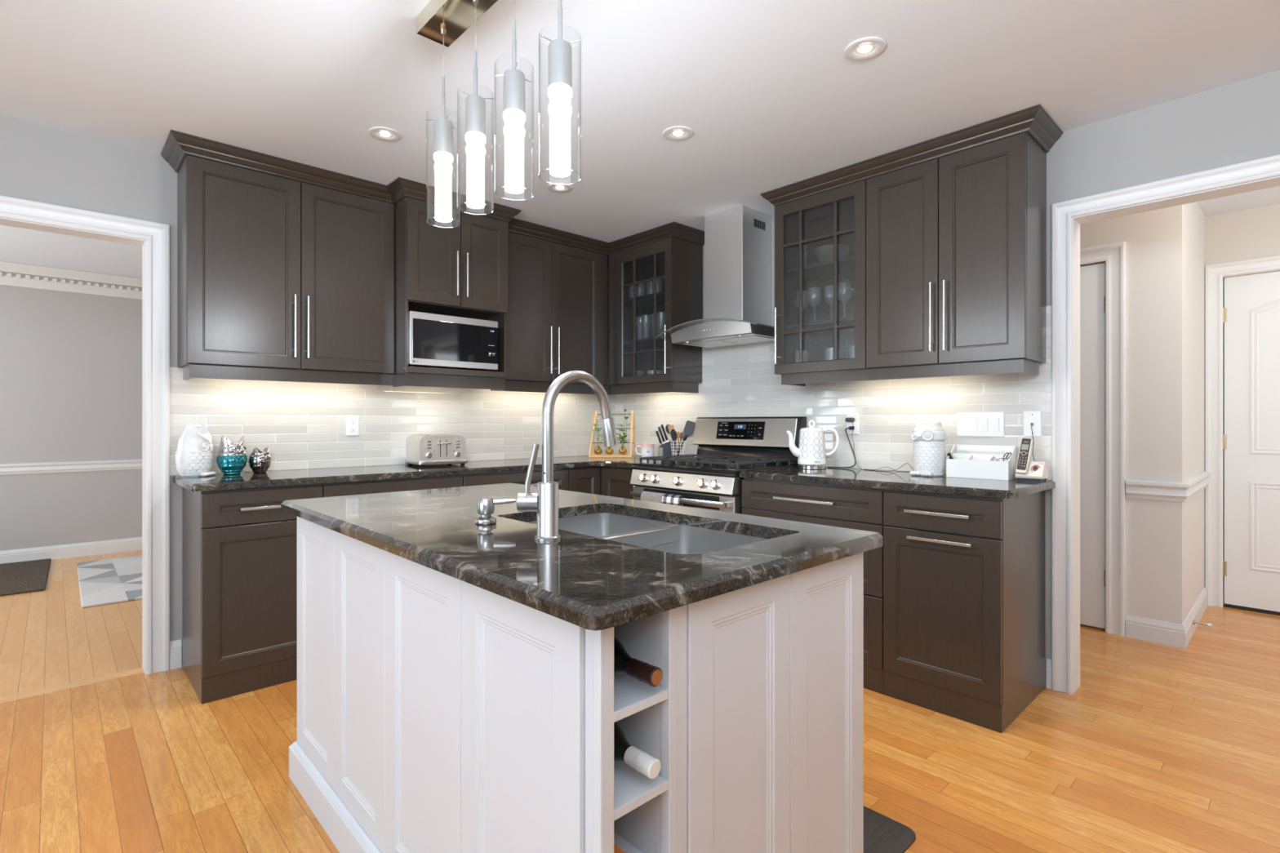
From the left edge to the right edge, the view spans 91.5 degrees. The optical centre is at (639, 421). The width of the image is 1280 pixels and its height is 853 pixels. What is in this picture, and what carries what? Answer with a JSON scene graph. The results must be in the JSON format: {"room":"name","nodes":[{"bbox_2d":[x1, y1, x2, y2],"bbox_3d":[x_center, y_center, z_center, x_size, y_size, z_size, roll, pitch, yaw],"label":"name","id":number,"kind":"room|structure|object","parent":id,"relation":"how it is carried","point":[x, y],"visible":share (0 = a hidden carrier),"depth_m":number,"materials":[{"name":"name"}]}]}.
{"room":"kitchen","nodes":[
{"label":"kitchen","id":0,"kind":"room"},
{"bbox_2d":[0,284,142,551],"bbox_3d":[-5.270,-0.057,5.113,4.450,2.460,0.120,0,0,-43],"label":"wall","id":1,"kind":"structure","parent":0,"point":[71,362],"depth_m":5.37,"materials":[{"name":"beige paint"}]},
{"bbox_2d":[0,261,142,299],"bbox_3d":[-5.180,-1.199,5.039,4.160,0.173,0.110,0,0,-43],"label":"trim","id":2,"kind":"structure","parent":1,"relation":"attached to","point":[15,274],"depth_m":5.33,"materials":[{"name":"white wood"}]},
{"bbox_2d":[0,537,142,564],"bbox_3d":[-5.213,1.115,5.074,4.160,0.115,0.015,0,0,-43],"label":"baseboard","id":3,"kind":"structure","parent":1,"relation":"attached to","point":[87,548],"depth_m":5.37,"materials":[{"name":"white wood"}]},
{"bbox_2d":[0,459,142,475],"bbox_3d":[-5.210,0.393,5.071,4.160,0.090,0.022,0,0,-43],"label":"trim","id":4,"kind":"structure","parent":1,"relation":"attached to","point":[121,464],"depth_m":5.35,"materials":[{"name":"white wood"}]},
{"bbox_2d":[0,115,608,648],"bbox_3d":[-2.376,-0.042,2.894,6.120,2.430,0.120,0,0,-43],"label":"wall","id":5,"kind":"structure","parent":0,"point":[39,163],"depth_m":2.79,"materials":[{"name":"grey paint"}]},
{"bbox_2d":[0,667,143,702],"bbox_3d":[-2.855,1.171,2.453,1.411,0.004,0.065,0,0,-43],"label":"threshold","id":6,"kind":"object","parent":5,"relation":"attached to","point":[68,686],"depth_m":2.76,"materials":[{"name":"brown wood"}]},
{"bbox_2d":[0,195,169,675],"bbox_3d":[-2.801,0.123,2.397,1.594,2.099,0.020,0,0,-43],"label":"trim","id":7,"kind":"structure","parent":5,"relation":"attached to","point":[157,235],"depth_m":2.91,"materials":[{"name":"white wood"}]},
{"bbox_2d":[169,639,182,670],"bbox_3d":[-2.207,1.108,2.960,0.048,0.130,0.015,0,0,-43],"label":"baseboard","id":8,"kind":"structure","parent":5,"relation":"attached to","point":[175,650],"depth_m":2.96,"materials":[{"name":"white wood"}]},
{"bbox_2d":[177,155,394,386],"bbox_3d":[-1.752,-0.698,3.172,0.937,1.006,0.328,0,0,-43],"label":"upper cabinet","id":9,"kind":"object","parent":5,"relation":"attached to","point":[279,278],"visible":0.97,"depth_m":3.02,"materials":[{"name":"brown wood"}]},
{"bbox_2d":[160,129,704,256],"bbox_3d":[-0.882,-1.220,3.532,2.911,0.072,0.696,0,0,-37],"label":"crown molding","id":10,"kind":"structure","parent":9,"relation":"attached to","point":[178,144],"depth_m":3.28,"materials":[{"name":"brown wood"}]},
{"bbox_2d":[346,415,359,435],"bbox_3d":[-1.617,0.025,3.510,0.070,0.114,0.006,0,0,-43],"label":"wall outlet","id":11,"kind":"object","parent":5,"relation":"attached to","point":[352,421],"visible":1,"depth_m":3.51,"materials":[{"name":"white plastic"}]},
{"bbox_2d":[169,367,614,475],"bbox_3d":[-1.213,0.001,3.901,2.789,0.512,0.008,0,0,-43],"label":"backsplash","id":12,"kind":"structure","parent":5,"relation":"attached to","point":[303,424],"depth_m":3.55,"materials":[{"name":"white tile"}]},
{"bbox_2d":[393,196,507,390],"bbox_3d":[-1.145,-0.695,3.637,0.614,1.015,0.486,0,0,-43],"label":"upper cabinet","id":13,"kind":"object","parent":5,"relation":"attached to","point":[449,268],"visible":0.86,"depth_m":3.45,"materials":[{"name":"brown wood"}]},
{"bbox_2d":[408,311,497,371],"bbox_3d":[-1.155,-0.437,3.610,0.525,0.293,0.392,0,0,-43],"label":"microwave","id":14,"kind":"object","parent":13,"relation":"in","point":[434,340],"visible":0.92,"depth_m":3.45,"materials":[{"name":"silver metal"}]},
{"bbox_2d":[490,231,608,395],"bbox_3d":[-0.634,-0.695,4.226,0.938,1.012,0.328,0,0,-43],"label":"upper cabinet","id":15,"kind":"object","parent":5,"relation":"attached to","point":[557,315],"visible":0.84,"depth_m":4.10,"materials":[{"name":"brown wood"}]},
{"bbox_2d":[0,0,1279,278],"bbox_3d":[-1.444,-1.322,1.904,6.120,0.130,10.100,0,0,-43],"label":"ceiling","id":16,"kind":"structure","parent":0,"point":[769,94],"depth_m":2.29,"materials":[{"name":"paint"}]},
{"bbox_2d":[368,126,400,141],"bbox_3d":[-1.115,-1.254,2.726,0.132,0.006,0.132,0,0,-43],"label":"recessed light","id":17,"kind":"object","parent":16,"relation":"in","point":[385,134],"visible":1,"depth_m":2.72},
{"bbox_2d":[416,0,581,226],"bbox_3d":[-0.398,-0.919,1.703,0.109,0.676,0.760,0,0,-43],"label":"pendant light","id":18,"kind":"object","parent":16,"relation":"hanging from","point":[442,22],"visible":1,"depth_m":1.75,"materials":[{"name":"glass"}]},
{"bbox_2d":[425,113,455,155],"bbox_3d":[-0.598,-0.875,1.919,0.094,0.107,0.088,0,0,-43],"label":"socket","id":19,"kind":"object","parent":18,"relation":"attached to","point":[443,127],"depth_m":1.90,"materials":[{"name":"silver metal"}]},
{"bbox_2d":[460,89,494,136],"bbox_3d":[-0.478,-0.868,1.778,0.092,0.107,0.092,0,0,-43],"label":"socket","id":20,"kind":"object","parent":18,"relation":"attached to","point":[475,105],"depth_m":1.75,"materials":[{"name":"silver metal"}]},
{"bbox_2d":[495,61,530,113],"bbox_3d":[-0.319,-0.857,1.634,0.087,0.107,0.095,0,0,-43],"label":"socket","id":21,"kind":"object","parent":18,"relation":"attached to","point":[514,79],"depth_m":1.60,"materials":[{"name":"silver metal"}]},
{"bbox_2d":[540,35,581,88],"bbox_3d":[-0.198,-0.843,1.472,0.084,0.107,0.095,0,0,-43],"label":"socket","id":22,"kind":"object","parent":18,"relation":"attached to","point":[560,51],"depth_m":1.46,"materials":[{"name":"silver metal"}]},
{"bbox_2d":[547,182,572,192],"bbox_3d":[-0.430,-1.254,3.353,0.132,0.006,0.132,0,0,-43],"label":"recessed light","id":23,"kind":"object","parent":16,"relation":"in","point":[555,187],"visible":1,"depth_m":3.35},
{"bbox_2d":[662,125,693,140],"bbox_3d":[0.166,-1.254,2.719,0.132,0.006,0.132,0,0,-43],"label":"recessed light","id":24,"kind":"object","parent":16,"relation":"in","point":[677,132],"visible":1,"depth_m":2.71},
{"bbox_2d":[844,36,885,61],"bbox_3d":[0.759,-1.254,2.103,0.132,0.006,0.132,0,0,-43],"label":"recessed light","id":25,"kind":"object","parent":16,"relation":"in","point":[868,47],"visible":1,"depth_m":2.10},
{"bbox_2d":[0,549,1279,852],"bbox_3d":[-0.325,1.223,2.889,9.500,0.100,10.500,0,0,-43],"label":"floor","id":26,"kind":"structure","parent":0,"point":[1157,748],"depth_m":2.19,"materials":[{"name":"brown wood"}]},
{"bbox_2d":[0,558,51,595],"bbox_3d":[-4.914,1.164,4.439,1.045,0.015,1.280,0,0,-43],"label":"door mat","id":27,"kind":"object","parent":26,"relation":"on","point":[27,576],"visible":1,"depth_m":4.64,"materials":[{"name":"fabric"}]},
{"bbox_2d":[76,555,142,608],"bbox_3d":[-3.739,1.165,4.798,0.872,0.013,1.651,0,0,-43],"label":"area rug","id":28,"kind":"object","parent":26,"relation":"on","point":[113,580],"visible":0.45,"depth_m":4.50,"materials":[{"name":"white fabric"}]},
{"bbox_2d":[182,483,322,703],"bbox_3d":[-1.815,0.731,2.921,0.467,0.883,0.569,0,0,-43],"label":"base cabinet","id":29,"kind":"object","parent":26,"relation":"on","point":[239,548],"visible":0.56,"depth_m":2.71,"materials":[{"name":"brown wood"}]},
{"bbox_2d":[321,474,462,497],"bbox_3d":[-1.387,0.731,3.324,0.706,0.883,0.569,0,0,-43],"label":"base cabinet","id":30,"kind":"object","parent":26,"relation":"on","point":[371,486],"visible":0.04,"depth_m":3.11,"materials":[{"name":"brown wood"}]},
{"bbox_2d":[462,467,568,490],"bbox_3d":[-0.871,0.731,3.810,0.710,0.883,0.569,0,0,-43],"label":"base cabinet","id":31,"kind":"object","parent":26,"relation":"on","point":[561,476],"visible":0.03,"depth_m":3.60,"materials":[{"name":"brown wood"}]},
{"bbox_2d":[288,516,863,852],"bbox_3d":[-0.316,0.731,1.762,0.822,0.884,1.586,0,0,-43],"label":"kitchen island","id":32,"kind":"object","parent":26,"relation":"on","point":[437,712],"visible":0.66,"depth_m":1.22,"materials":[{"name":"white wood"}]},
{"bbox_2d":[280,483,883,631],"bbox_3d":[-0.302,0.273,1.735,0.865,0.030,1.619,0,0,-43],"label":"island countertop","id":33,"kind":"structure","parent":32,"relation":"on","point":[590,583],"depth_m":1.26,"materials":[{"name":"black stone"}]},
{"bbox_2d":[474,497,515,524],"bbox_3d":[-0.369,0.224,1.580,0.098,0.067,0.054,0,0,-32],"label":"soap dispenser","id":34,"kind":"object","parent":33,"relation":"on","point":[485,505],"visible":1,"depth_m":1.55,"materials":[{"name":"silver metal"}]},
{"bbox_2d":[516,370,617,541],"bbox_3d":[-0.160,0.071,1.429,0.267,0.374,0.087,0,0,-43],"label":"kitchen faucet","id":35,"kind":"object","parent":33,"relation":"on","point":[544,501],"visible":1,"depth_m":1.36,"materials":[{"name":"silver metal"}]},
{"bbox_2d":[528,512,768,554],"bbox_3d":[-0.009,0.390,1.578,0.410,0.205,0.730,0,0,-43],"label":"sink","id":36,"kind":"object","parent":33,"relation":"in","point":[668,537],"visible":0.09,"depth_m":1.71,"materials":[{"name":"metal"}]},
{"bbox_2d":[613,844,626,852],"bbox_3d":[-0.130,0.696,1.091,0.075,0.075,0.306,0,0,-43],"label":"wine bottle","id":37,"kind":"object","parent":32,"relation":"on","point":[616,849],"visible":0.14,"depth_m":0.99,"materials":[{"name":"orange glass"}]},
{"bbox_2d":[613,831,642,852],"bbox_3d":[-0.115,0.742,1.103,0.117,0.016,0.346,0,0,-43],"label":"wine bottle","id":38,"kind":"object","parent":32,"relation":"attached to","point":[625,842],"depth_m":1.08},
{"bbox_2d":[613,721,661,778],"bbox_3d":[-0.081,0.546,1.089,0.075,0.075,0.306,0,0,-43],"label":"wine bottle","id":39,"kind":"object","parent":32,"relation":"on","point":[649,766],"visible":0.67,"depth_m":1.00,"materials":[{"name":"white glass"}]},
{"bbox_2d":[613,635,662,686],"bbox_3d":[-0.078,0.400,1.084,0.075,0.075,0.306,0,0,-43],"label":"wine bottle","id":40,"kind":"object","parent":32,"relation":"on","point":[651,675],"visible":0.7,"depth_m":1.00,"materials":[{"name":"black glass"}]},
{"bbox_2d":[613,760,667,820],"bbox_3d":[-0.115,0.594,1.103,0.117,0.016,0.346,0,0,-43],"label":"shelf","id":41,"kind":"object","parent":32,"relation":"attached to","point":[632,788],"depth_m":1.00,"materials":[{"name":"white wood"}]},
{"bbox_2d":[613,673,667,722],"bbox_3d":[-0.115,0.446,1.103,0.117,0.016,0.346,0,0,-43],"label":"shelf","id":42,"kind":"object","parent":32,"relation":"attached to","point":[632,695],"depth_m":1.00,"materials":[{"name":"white wood"}]},
{"bbox_2d":[567,466,633,499],"bbox_3d":[-0.202,0.731,4.232,0.840,0.883,0.873,0,0,-43],"label":"base cabinet","id":43,"kind":"object","parent":26,"relation":"on","point":[615,482],"visible":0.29,"depth_m":3.96,"materials":[{"name":"brown wood"}]},
{"bbox_2d":[172,455,661,491],"bbox_3d":[-0.901,0.273,3.587,2.780,0.030,0.892,0,0,-43],"label":"countertop","id":44,"kind":"structure","parent":43,"relation":"on","point":[313,476],"depth_m":3.16,"materials":[{"name":"black stone"}]},
{"bbox_2d":[175,423,216,476],"bbox_3d":[-2.086,0.134,2.930,0.158,0.246,0.153,0,0,-43],"label":"owl figurine","id":45,"kind":"object","parent":44,"relation":"on","point":[193,455],"visible":1,"depth_m":2.87,"materials":[{"name":"white ceramic"}]},
{"bbox_2d":[216,435,247,475],"bbox_3d":[-1.982,0.164,3.028,0.130,0.187,0.123,0,0,-43],"label":"owl figurine","id":46,"kind":"object","parent":44,"relation":"on","point":[232,458],"visible":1,"depth_m":2.99,"materials":[{"name":"teal glass"}]},
{"bbox_2d":[248,445,271,473],"bbox_3d":[-1.901,0.191,3.119,0.101,0.133,0.100,0,0,-43],"label":"owl figurine","id":47,"kind":"object","parent":44,"relation":"on","point":[260,461],"visible":1,"depth_m":3.09,"materials":[{"name":"silver metal"}]},
{"bbox_2d":[404,434,467,466],"bbox_3d":[-1.201,0.169,3.679,0.295,0.177,0.300,0,0,-35],"label":"toaster","id":48,"kind":"object","parent":44,"relation":"on","point":[422,450],"visible":1,"depth_m":3.58,"materials":[{"name":"metal"}]},
{"bbox_2d":[588,410,635,457],"bbox_3d":[-0.198,0.090,4.441,0.332,0.334,0.129,0,0,0],"label":"plant stand","id":49,"kind":"object","parent":44,"relation":"on","point":[592,442],"visible":0.93,"depth_m":4.41,"materials":[{"name":"brown wood"}]},
{"bbox_2d":[591,417,603,454],"bbox_3d":[-0.282,0.101,4.413,0.129,0.270,0.076,0,0,0],"label":"vase","id":50,"kind":"object","parent":49,"relation":"on","point":[594,424],"visible":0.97,"depth_m":4.41,"materials":[{"name":"clear glass"}]},
{"bbox_2d":[616,409,631,454],"bbox_3d":[-0.120,0.071,4.407,0.126,0.330,0.087,0,0,11],"label":"plant","id":51,"kind":"object","parent":49,"relation":"on","point":[623,440],"visible":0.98,"depth_m":4.41,"materials":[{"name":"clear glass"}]},
{"bbox_2d":[635,439,654,457],"bbox_3d":[0.041,0.189,4.325,0.111,0.137,0.108,0,0,-43],"label":"mug","id":52,"kind":"object","parent":44,"relation":"on","point":[647,450],"visible":0.82,"depth_m":4.29,"materials":[{"name":"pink ceramic"}]},
{"bbox_2d":[657,440,675,456],"bbox_3d":[0.180,0.194,4.254,0.111,0.127,0.099,0,0,0],"label":"knife block","id":53,"kind":"object","parent":44,"relation":"on","point":[664,449],"visible":0.55,"depth_m":4.21,"materials":[{"name":"black plastic"}]},
{"bbox_2d":[655,431,662,444],"bbox_3d":[0.129,0.113,4.232,0.047,0.096,0.014,0,0,-4],"label":"kitchen knife","id":54,"kind":"object","parent":53,"relation":"in","point":[656,432],"visible":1,"depth_m":4.23,"materials":[{"name":"black plastic"}]},
{"bbox_2d":[657,426,665,443],"bbox_3d":[0.148,0.093,4.252,0.053,0.114,0.014,0,0,-4],"label":"kitchen knife","id":55,"kind":"object","parent":53,"relation":"in","point":[659,428],"visible":0.99,"depth_m":4.25,"materials":[{"name":"black plastic"}]},
{"bbox_2d":[660,424,668,441],"bbox_3d":[0.169,0.082,4.269,0.056,0.121,0.014,0,0,-4],"label":"kitchen knife","id":56,"kind":"object","parent":53,"relation":"in","point":[661,425],"visible":1,"depth_m":4.26,"materials":[{"name":"black plastic"}]},
{"bbox_2d":[670,440,686,455],"bbox_3d":[0.256,0.194,4.161,0.108,0.126,0.109,0,0,-43],"label":"utensil basket","id":57,"kind":"object","parent":44,"relation":"on","point":[673,444],"visible":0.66,"depth_m":4.13,"materials":[{"name":"silver metal"}]},
{"bbox_2d":[665,424,676,452],"bbox_3d":[0.221,0.135,4.187,0.097,0.228,0.022,0,0,11],"label":"ladle","id":58,"kind":"object","parent":57,"relation":"in","point":[666,427],"visible":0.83,"depth_m":4.19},
{"bbox_2d":[667,425,676,450],"bbox_3d":[0.226,0.137,4.171,0.086,0.224,0.013,0,0,12],"label":"wooden turner","id":59,"kind":"object","parent":57,"relation":"in","point":[670,428],"visible":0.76,"depth_m":4.17,"materials":[{"name":"brown wood"}]},
{"bbox_2d":[670,429,679,455],"bbox_3d":[0.235,0.150,4.142,0.063,0.196,0.015,0,0,-11],"label":"server","id":60,"kind":"object","parent":57,"relation":"in","point":[673,434],"visible":0.95,"depth_m":4.14,"materials":[{"name":"black plastic"}]},
{"bbox_2d":[676,431,679,450],"bbox_3d":[0.259,0.158,4.189,0.023,0.179,0.026,0,0,-43],"label":"wooden spoon","id":61,"kind":"object","parent":57,"relation":"in","point":[677,433],"visible":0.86,"depth_m":4.19,"materials":[{"name":"brown wood"}]},
{"bbox_2d":[676,434,687,455],"bbox_3d":[0.275,0.168,4.146,0.082,0.163,0.011,0,0,15],"label":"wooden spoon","id":62,"kind":"object","parent":57,"relation":"in","point":[685,437],"visible":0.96,"depth_m":4.14,"materials":[{"name":"black wood"}]},
{"bbox_2d":[679,420,695,453],"bbox_3d":[0.307,0.122,4.193,0.145,0.256,0.023,0,0,-16],"label":"spatula","id":63,"kind":"object","parent":57,"relation":"in","point":[689,428],"visible":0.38,"depth_m":4.20,"materials":[{"name":"grey plastic"}]},
{"bbox_2d":[630,416,806,514],"bbox_3d":[0.432,0.563,3.667,0.707,1.180,0.809,0,0,-43],"label":"gas range","id":64,"kind":"object","parent":26,"relation":"on","point":[727,446],"visible":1,"depth_m":3.63,"materials":[{"name":"silver metal"}]},
{"bbox_2d":[640,491,664,502],"bbox_3d":[0.077,0.574,3.552,0.058,0.338,0.165,0,0,-43],"label":"dish towel","id":65,"kind":"object","parent":64,"relation":"hanging from","point":[650,496],"visible":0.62,"depth_m":3.54,"materials":[{"name":"grey fabric"}]},
{"bbox_2d":[661,493,684,506],"bbox_3d":[0.184,0.559,3.438,0.058,0.308,0.133,0,0,-43],"label":"dish towel","id":66,"kind":"object","parent":64,"relation":"hanging from","point":[668,499],"visible":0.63,"depth_m":3.42,"materials":[{"name":"white fabric"}]},
{"bbox_2d":[640,461,796,472],"bbox_3d":[0.443,0.260,3.693,0.530,0.016,0.780,0,0,-43],"label":"cooktop","id":67,"kind":"object","parent":64,"relation":"in","point":[739,468],"depth_m":3.53,"materials":[{"name":"black metal"}]},
{"bbox_2d":[742,477,884,693],"bbox_3d":[0.983,0.731,3.135,0.619,0.883,0.754,0,0,-43],"label":"base cabinet","id":68,"kind":"object","parent":26,"relation":"on","point":[857,508],"visible":0.33,"depth_m":2.79,"materials":[{"name":"brown wood"}]},
{"bbox_2d":[739,466,1055,498],"bbox_3d":[1.167,0.273,2.969,0.616,0.030,1.255,0,0,-43],"label":"countertop","id":69,"kind":"structure","parent":68,"relation":"on","point":[893,480],"depth_m":2.72,"materials":[{"name":"black stone"}]},
{"bbox_2d":[786,419,839,469],"bbox_3d":[0.937,0.125,3.392,0.249,0.265,0.153,0,0,-24],"label":"electric kettle","id":70,"kind":"object","parent":69,"relation":"on","point":[811,454],"visible":1,"depth_m":3.34,"materials":[{"name":"white ceramic"}]},
{"bbox_2d":[827,426,856,467],"bbox_3d":[1.108,0.142,3.417,0.152,0.230,0.038,0,0,29],"label":"cord","id":71,"kind":"object","parent":69,"relation":"on","point":[849,427],"visible":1,"depth_m":3.39,"materials":[{"name":"black plastic"}]},
{"bbox_2d":[844,417,900,471],"bbox_3d":[1.235,0.120,3.278,0.067,0.279,0.348,0,0,-43],"label":"charger","id":72,"kind":"object","parent":69,"relation":"on","point":[847,420],"visible":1,"depth_m":3.38,"materials":[{"name":"black plastic"}]},
{"bbox_2d":[910,422,946,476],"bbox_3d":[1.368,0.131,2.956,0.157,0.254,0.154,0,0,-43],"label":"jar","id":73,"kind":"object","parent":69,"relation":"on","point":[929,455],"visible":1,"depth_m":2.90,"materials":[{"name":"white ceramic"}]},
{"bbox_2d":[946,444,1017,480],"bbox_3d":[1.554,0.184,2.840,0.123,0.145,0.258,0,0,-43],"label":"desk organizer","id":74,"kind":"object","parent":69,"relation":"on","point":[981,466],"visible":0.96,"depth_m":2.81,"materials":[{"name":"white plastic"}]},
{"bbox_2d":[958,449,1004,454],"bbox_3d":[1.572,0.194,2.876,0.009,0.117,0.190,0,0,-43],"label":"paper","id":75,"kind":"object","parent":74,"relation":"in","point":[990,452],"visible":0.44,"depth_m":2.87,"materials":[{"name":"white paper"}]},
{"bbox_2d":[1015,461,1048,481],"bbox_3d":[1.695,0.215,2.698,0.089,0.084,0.103,0,0,-43],"label":"machine","id":76,"kind":"object","parent":69,"relation":"on","point":[1037,470],"visible":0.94,"depth_m":2.67,"materials":[{"name":"beige plastic"}]},
{"bbox_2d":[1015,437,1033,474],"bbox_3d":[1.667,0.150,2.702,0.080,0.156,0.044,0,0,-35],"label":"cordless phone","id":77,"kind":"object","parent":76,"relation":"on","point":[1025,448],"visible":1,"depth_m":2.69,"materials":[{"name":"beige plastic"}]},
{"bbox_2d":[863,805,915,852],"bbox_3d":[0.296,1.166,2.007,0.395,0.012,1.035,0,0,-43],"label":"kitchen mat","id":78,"kind":"object","parent":26,"relation":"on","point":[882,833],"visible":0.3,"depth_m":1.75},
{"bbox_2d":[883,488,1044,733],"bbox_3d":[1.399,0.731,2.694,0.619,0.883,0.458,0,0,-43],"label":"base cabinet","id":79,"kind":"object","parent":26,"relation":"on","point":[964,575],"visible":0.93,"depth_m":2.50,"materials":[{"name":"brown wood"}]},
{"bbox_2d":[702,70,1279,686],"bbox_3d":[2.026,-0.042,2.596,0.120,2.430,6.350,0,0,-43],"label":"wall","id":80,"kind":"structure","parent":0,"point":[1238,122],"depth_m":2.48,"materials":[{"name":"grey paint"}]},
{"bbox_2d":[608,237,702,395],"bbox_3d":[0.074,-0.695,4.329,0.342,1.012,0.660,0,0,-43],"label":"upper cabinet","id":81,"kind":"object","parent":80,"relation":"attached to","point":[656,287],"visible":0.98,"depth_m":4.16,"materials":[{"name":"brown wood"}]},
{"bbox_2d":[655,204,774,348],"bbox_3d":[0.516,-0.867,3.747,0.498,0.779,0.764,0,0,-43],"label":"range hood","id":82,"kind":"object","parent":80,"relation":"attached to","point":[737,239],"visible":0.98,"depth_m":3.70,"materials":[{"name":"silver metal"}]},
{"bbox_2d":[774,179,868,386],"bbox_3d":[1.018,-0.701,3.328,0.342,1.000,0.528,0,0,-43],"label":"upper cabinet","id":83,"kind":"object","parent":80,"relation":"attached to","point":[820,238],"visible":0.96,"depth_m":3.23,"materials":[{"name":"brown wood"}]},
{"bbox_2d":[614,305,1051,479],"bbox_3d":[0.808,-0.125,3.796,0.008,0.764,2.916,0,0,-43],"label":"backsplash","id":84,"kind":"structure","parent":80,"relation":"attached to","point":[738,380],"depth_m":3.41,"materials":[{"name":"white tile"}]},
{"bbox_2d":[846,413,858,434],"bbox_3d":[1.163,0.015,3.408,0.006,0.114,0.073,0,0,-43],"label":"wall outlet","id":85,"kind":"object","parent":80,"relation":"attached to","point":[855,424],"visible":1,"depth_m":3.40,"materials":[{"name":"white plastic"}]},
{"bbox_2d":[866,132,1046,380],"bbox_3d":[1.435,-0.701,2.885,0.342,1.000,0.687,0,0,-43],"label":"upper cabinet","id":86,"kind":"object","parent":80,"relation":"attached to","point":[956,243],"visible":0.98,"depth_m":2.74,"materials":[{"name":"brown wood"}]},
{"bbox_2d":[760,104,1062,206],"bbox_3d":[1.251,-1.220,3.075,0.347,0.072,1.340,0,0,-43],"label":"crown molding","id":87,"kind":"structure","parent":86,"relation":"attached to","point":[1034,121],"depth_m":2.79,"materials":[{"name":"brown wood"}]},
{"bbox_2d":[957,412,1004,437],"bbox_3d":[1.606,0.016,2.935,0.010,0.115,0.202,0,0,-43],"label":"switch plate","id":88,"kind":"object","parent":80,"relation":"attached to","point":[969,424],"visible":1,"depth_m":2.93,"materials":[{"name":"white plastic"}]},
{"bbox_2d":[1023,410,1041,436],"bbox_3d":[1.751,0.012,2.782,0.008,0.115,0.070,0,0,-43],"label":"phone jack","id":89,"kind":"object","parent":80,"relation":"attached to","point":[1035,417],"visible":1,"depth_m":2.78,"materials":[{"name":"white plastic"}]},
{"bbox_2d":[1045,658,1051,688],"bbox_3d":[1.798,1.110,2.738,0.015,0.125,0.021,0,0,-43],"label":"baseboard","id":90,"kind":"structure","parent":80,"relation":"attached to","point":[1048,670],"depth_m":2.74,"materials":[{"name":"white wood"}]},
{"bbox_2d":[1051,154,1279,694],"bbox_3d":[2.299,0.112,2.202,0.022,2.122,1.446,0,0,-43],"label":"trim","id":91,"kind":"structure","parent":80,"relation":"attached to","point":[1063,213],"depth_m":2.69,"materials":[{"name":"white wood"}]},
{"bbox_2d":[1072,176,1279,693],"bbox_3d":[2.351,0.146,2.251,0.120,2.054,1.310,0,0,-43],"label":"trim","id":92,"kind":"structure","parent":80,"relation":"attached to","point":[1272,182],"depth_m":2.70,"materials":[{"name":"white wood"}]},
{"bbox_2d":[1080,201,1204,629],"bbox_3d":[2.133,-0.067,4.757,1.100,2.480,3.150,0,0,-43],"label":"wall","id":93,"kind":"structure","parent":0,"point":[1165,247],"depth_m":3.34,"materials":[{"name":"beige paint"}]},
{"bbox_2d":[1080,262,1105,628],"bbox_3d":[2.367,0.138,3.740,0.044,2.046,0.731,0,0,-43],"label":"door","id":94,"kind":"structure","parent":93,"relation":"in","point":[1092,277],"depth_m":3.52,"materials":[{"name":"white wood"}]},
{"bbox_2d":[1080,241,1125,636],"bbox_3d":[2.335,0.097,3.727,0.018,2.152,0.904,0,0,-43],"label":"trim","id":95,"kind":"structure","parent":93,"relation":"attached to","point":[1113,255],"depth_m":3.43,"materials":[{"name":"white wood"}]},
{"bbox_2d":[1125,586,1207,648],"bbox_3d":[3.124,1.114,3.676,1.090,0.118,0.248,0,0,-43],"label":"baseboard","id":96,"kind":"structure","parent":93,"relation":"attached to","point":[1169,633],"depth_m":3.33,"materials":[{"name":"white wood"}]},
{"bbox_2d":[1125,471,1210,502],"bbox_3d":[3.132,0.368,3.671,1.126,0.100,0.260,0,0,-43],"label":"trim","id":97,"kind":"structure","parent":93,"relation":"attached to","point":[1183,491],"depth_m":3.31,"materials":[{"name":"white wood"}]},
{"bbox_2d":[1193,620,1211,626],"bbox_3d":[3.061,1.103,3.393,0.024,0.023,0.074,0,0,-43],"label":"door stop","id":98,"kind":"object","parent":93,"relation":"attached to","point":[1194,622],"visible":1,"depth_m":3.39,"materials":[{"name":"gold metal"}]},
{"bbox_2d":[1197,186,1279,217],"bbox_3d":[3.191,-1.357,3.693,3.080,0.100,6.350,0,0,-43],"label":"ceiling","id":99,"kind":"structure","parent":0,"point":[1270,196],"depth_m":3.72,"materials":[{"name":"paint"}]},
{"bbox_2d":[1204,203,1279,606],"bbox_3d":[4.638,-0.067,2.995,0.130,2.480,3.350,0,0,-43],"label":"wall","id":100,"kind":"structure","parent":0,"point":[1253,233],"depth_m":3.88,"materials":[{"name":"beige paint"}]},
{"bbox_2d":[1204,255,1279,608],"bbox_3d":[3.950,0.089,3.615,0.020,2.167,0.999,0,0,-43],"label":"trim","id":101,"kind":"structure","parent":100,"relation":"attached to","point":[1214,273],"depth_m":3.94,"materials":[{"name":"white wood"}]},
{"bbox_2d":[1222,271,1279,615],"bbox_3d":[3.976,0.134,3.647,0.050,2.078,0.836,0,0,-43],"label":"door","id":102,"kind":"structure","parent":100,"relation":"in","point":[1251,309],"depth_m":3.84,"materials":[{"name":"white wood"}]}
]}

